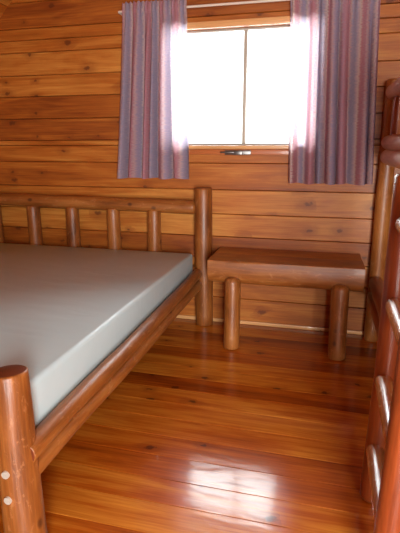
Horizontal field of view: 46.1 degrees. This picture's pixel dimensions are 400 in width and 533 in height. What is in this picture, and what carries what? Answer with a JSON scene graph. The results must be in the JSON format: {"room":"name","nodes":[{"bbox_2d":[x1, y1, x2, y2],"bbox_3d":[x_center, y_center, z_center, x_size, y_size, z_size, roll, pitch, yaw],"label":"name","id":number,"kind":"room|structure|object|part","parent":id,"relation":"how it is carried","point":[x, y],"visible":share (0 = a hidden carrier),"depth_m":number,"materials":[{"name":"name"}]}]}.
{"room":"cabin bedroom","nodes":[
{"label":"cabin bedroom","id":0,"kind":"room"},
{"bbox_2d":[0,0,11,16],"bbox_3d":[-1.367,-2.060,0.999,2.264,2.219,4.855,4,15,14],"label":"ceiling","id":1,"kind":"structure","parent":0,"point":[3,3],"depth_m":3.54,"materials":[{"name":"brown wood"}]},
{"bbox_2d":[0,318,376,532],"bbox_3d":[-0.310,1.026,1.502,4.380,0.030,4.775,4,15,14],"label":"floor","id":2,"kind":"structure","parent":0,"point":[267,434],"depth_m":2.21,"materials":[{"name":"brown wood"}]},
{"bbox_2d":[0,187,212,532],"bbox_3d":[-1.133,0.153,2.735,1.968,1.065,2.392,4,15,14],"label":"double bed","id":3,"kind":"object","parent":2,"relation":"on","point":[26,450],"visible":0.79,"depth_m":2.06,"materials":[{"name":"wood"}]},
{"bbox_3d":[-1.738,-0.174,4.011,0.138,1.060,0.139,4,15,14],"label":"head post","id":4,"kind":"part","parent":3,"relation":"part of","materials":[{"name":"brown wood"}]},
{"bbox_3d":[-0.594,0.659,1.540,0.135,0.667,0.135,-7,11,-24],"label":"foot post","id":5,"kind":"part","parent":3,"relation":"part of","materials":[{"name":"brown wood"}]},
{"bbox_2d":[0,243,192,427],"bbox_3d":[-1.141,0.193,2.773,1.712,0.197,2.093,4,15,14],"label":"mattress","id":6,"kind":"object","parent":3,"relation":"on","point":[64,311],"visible":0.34,"depth_m":2.44,"materials":[{"name":"grey fabric"}]},
{"bbox_3d":[-0.854,-0.500,3.697,1.715,0.108,0.108,4,15,14],"label":"head rail","id":7,"kind":"part","parent":3,"relation":"part of","materials":[{"name":"brown wood"}]},
{"bbox_3d":[-0.283,0.325,2.544,0.082,0.079,2.209,4,16,14],"label":"rail","id":8,"kind":"part","parent":3,"relation":"part of","materials":[{"name":"brown wood"}]},
{"bbox_3d":[-0.288,0.405,2.563,0.080,0.078,2.214,4,15,14],"label":"rail","id":9,"kind":"part","parent":3,"relation":"part of","materials":[{"name":"brown wood"}]},
{"bbox_3d":[0.029,-0.062,3.571,0.137,1.060,0.140,3,15,14],"label":"head post","id":10,"kind":"part","parent":3,"relation":"part of","materials":[{"name":"brown wood"}]},
{"bbox_2d":[207,247,364,360],"bbox_3d":[0.587,0.238,3.303,1.013,0.614,0.527,4,15,14],"label":"bench","id":11,"kind":"object","parent":2,"relation":"on","point":[340,273],"visible":1,"depth_m":3.11,"materials":[{"name":"brown wood"}]},
{"bbox_3d":[0.219,0.316,3.214,0.113,0.504,0.115,2,12,7],"label":"leg","id":12,"kind":"part","parent":11,"relation":"part of","materials":[{"name":"brown wood"}]},
{"bbox_3d":[0.568,0.041,3.176,1.013,0.169,0.232,4,15,14],"label":"seat","id":13,"kind":"part","parent":11,"relation":"part of","materials":[{"name":"brown wood"}]},
{"bbox_3d":[0.623,-0.026,3.386,1.010,0.142,0.225,4,15,14],"label":"seat","id":14,"kind":"part","parent":11,"relation":"part of","materials":[{"name":"brown wood"}]},
{"bbox_3d":[0.898,0.358,3.049,0.114,0.504,0.114,-4,12,-14],"label":"leg","id":15,"kind":"part","parent":11,"relation":"part of","materials":[{"name":"brown wood"}]},
{"bbox_2d":[360,173,399,532],"bbox_3d":[0.631,0.355,1.515,0.108,1.266,0.498,4,15,14],"label":"ladder","id":16,"kind":"object","parent":2,"relation":"on","point":[380,477],"visible":1,"depth_m":1.58,"materials":[{"name":"brown wood"}]},
{"bbox_3d":[0.584,0.403,1.325,0.094,1.265,0.094,5,15,14],"label":"ladder rail","id":17,"kind":"part","parent":16,"relation":"part of","materials":[{"name":"brown wood"}]},
{"bbox_2d":[364,76,399,341],"bbox_3d":[1.475,-0.042,2.060,1.178,1.765,2.237,4,15,14],"label":"bunk bed","id":18,"kind":"object","parent":2,"relation":"on","point":[389,160],"visible":0.74,"depth_m":3.08,"materials":[{"name":"brown wood"}]},
{"bbox_3d":[0.956,0.446,2.322,0.102,0.103,2.044,4,15,14],"label":"rail","id":19,"kind":"part","parent":18,"relation":"part of","materials":[{"name":"brown wood"}]},
{"bbox_3d":[0.957,0.345,2.296,0.105,0.106,2.044,4,15,14],"label":"rail","id":20,"kind":"part","parent":18,"relation":"part of","materials":[{"name":"brown wood"}]},
{"bbox_3d":[0.959,-0.466,2.090,0.102,0.104,2.044,4,15,14],"label":"rail","id":21,"kind":"part","parent":18,"relation":"part of","materials":[{"name":"brown wood"}]},
{"bbox_3d":[0.958,-0.551,2.069,0.095,0.097,2.044,4,15,14],"label":"rail","id":22,"kind":"part","parent":18,"relation":"part of","materials":[{"name":"brown wood"}]},
{"bbox_3d":[0.957,-0.854,1.992,0.107,0.104,2.044,4,14,14],"label":"guard rail","id":23,"kind":"part","parent":18,"relation":"part of","materials":[{"name":"brown wood"}]},
{"bbox_2d":[0,0,399,330],"bbox_3d":[0.288,-1.570,3.232,4.380,4.150,0.050,4,15,14],"label":"wall","id":24,"kind":"structure","parent":0,"point":[60,60],"depth_m":3.56,"materials":[{"name":"brown wood"}]},
{"bbox_2d":[118,0,290,14],"bbox_3d":[0.292,-1.746,3.123,1.780,0.020,0.068,4,15,14],"label":"curtain rod","id":25,"kind":"object","parent":24,"relation":"attached to","point":[254,1],"visible":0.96,"depth_m":3.11,"materials":[{"name":"brown wood"}]},
{"bbox_2d":[117,0,188,178],"bbox_3d":[-0.352,-1.247,3.386,0.578,1.213,0.083,4,15,14],"label":"curtain","id":26,"kind":"object","parent":25,"relation":"hanging from","point":[153,121],"visible":1,"depth_m":3.37,"materials":[{"name":"fabric"}]},
{"bbox_2d":[288,0,380,184],"bbox_3d":[0.873,-1.161,3.084,0.600,1.231,0.086,4,15,14],"label":"curtain","id":27,"kind":"object","parent":25,"relation":"hanging from","point":[334,44],"visible":1,"depth_m":3.08,"materials":[{"name":"fabric"}]},
{"bbox_2d":[187,16,290,154],"bbox_3d":[0.284,-1.242,3.303,1.150,0.891,0.116,4,15,14],"label":"window","id":28,"kind":"structure","parent":24,"relation":"in","point":[193,150],"depth_m":3.30,"materials":[{"name":"brown wood"}]},
{"bbox_3d":[0.284,-0.862,3.398,1.150,0.024,0.078,4,15,14],"label":"sill","id":29,"kind":"part","parent":28,"relation":"part of","materials":[{"name":"brown wood"}]},
{"bbox_3d":[0.279,-1.647,3.177,1.130,0.043,0.019,4,15,14],"label":"head casing","id":30,"kind":"part","parent":28,"relation":"part of","materials":[{"name":"brown wood"}]},
{"bbox_2d":[176,315,363,334],"bbox_3d":[0.279,0.434,3.708,4.320,0.029,0.015,4,15,14],"label":"baseboard","id":31,"kind":"structure","parent":24,"relation":"attached to","point":[178,316],"depth_m":3.62,"materials":[{"name":"brown wood"}]}
]}

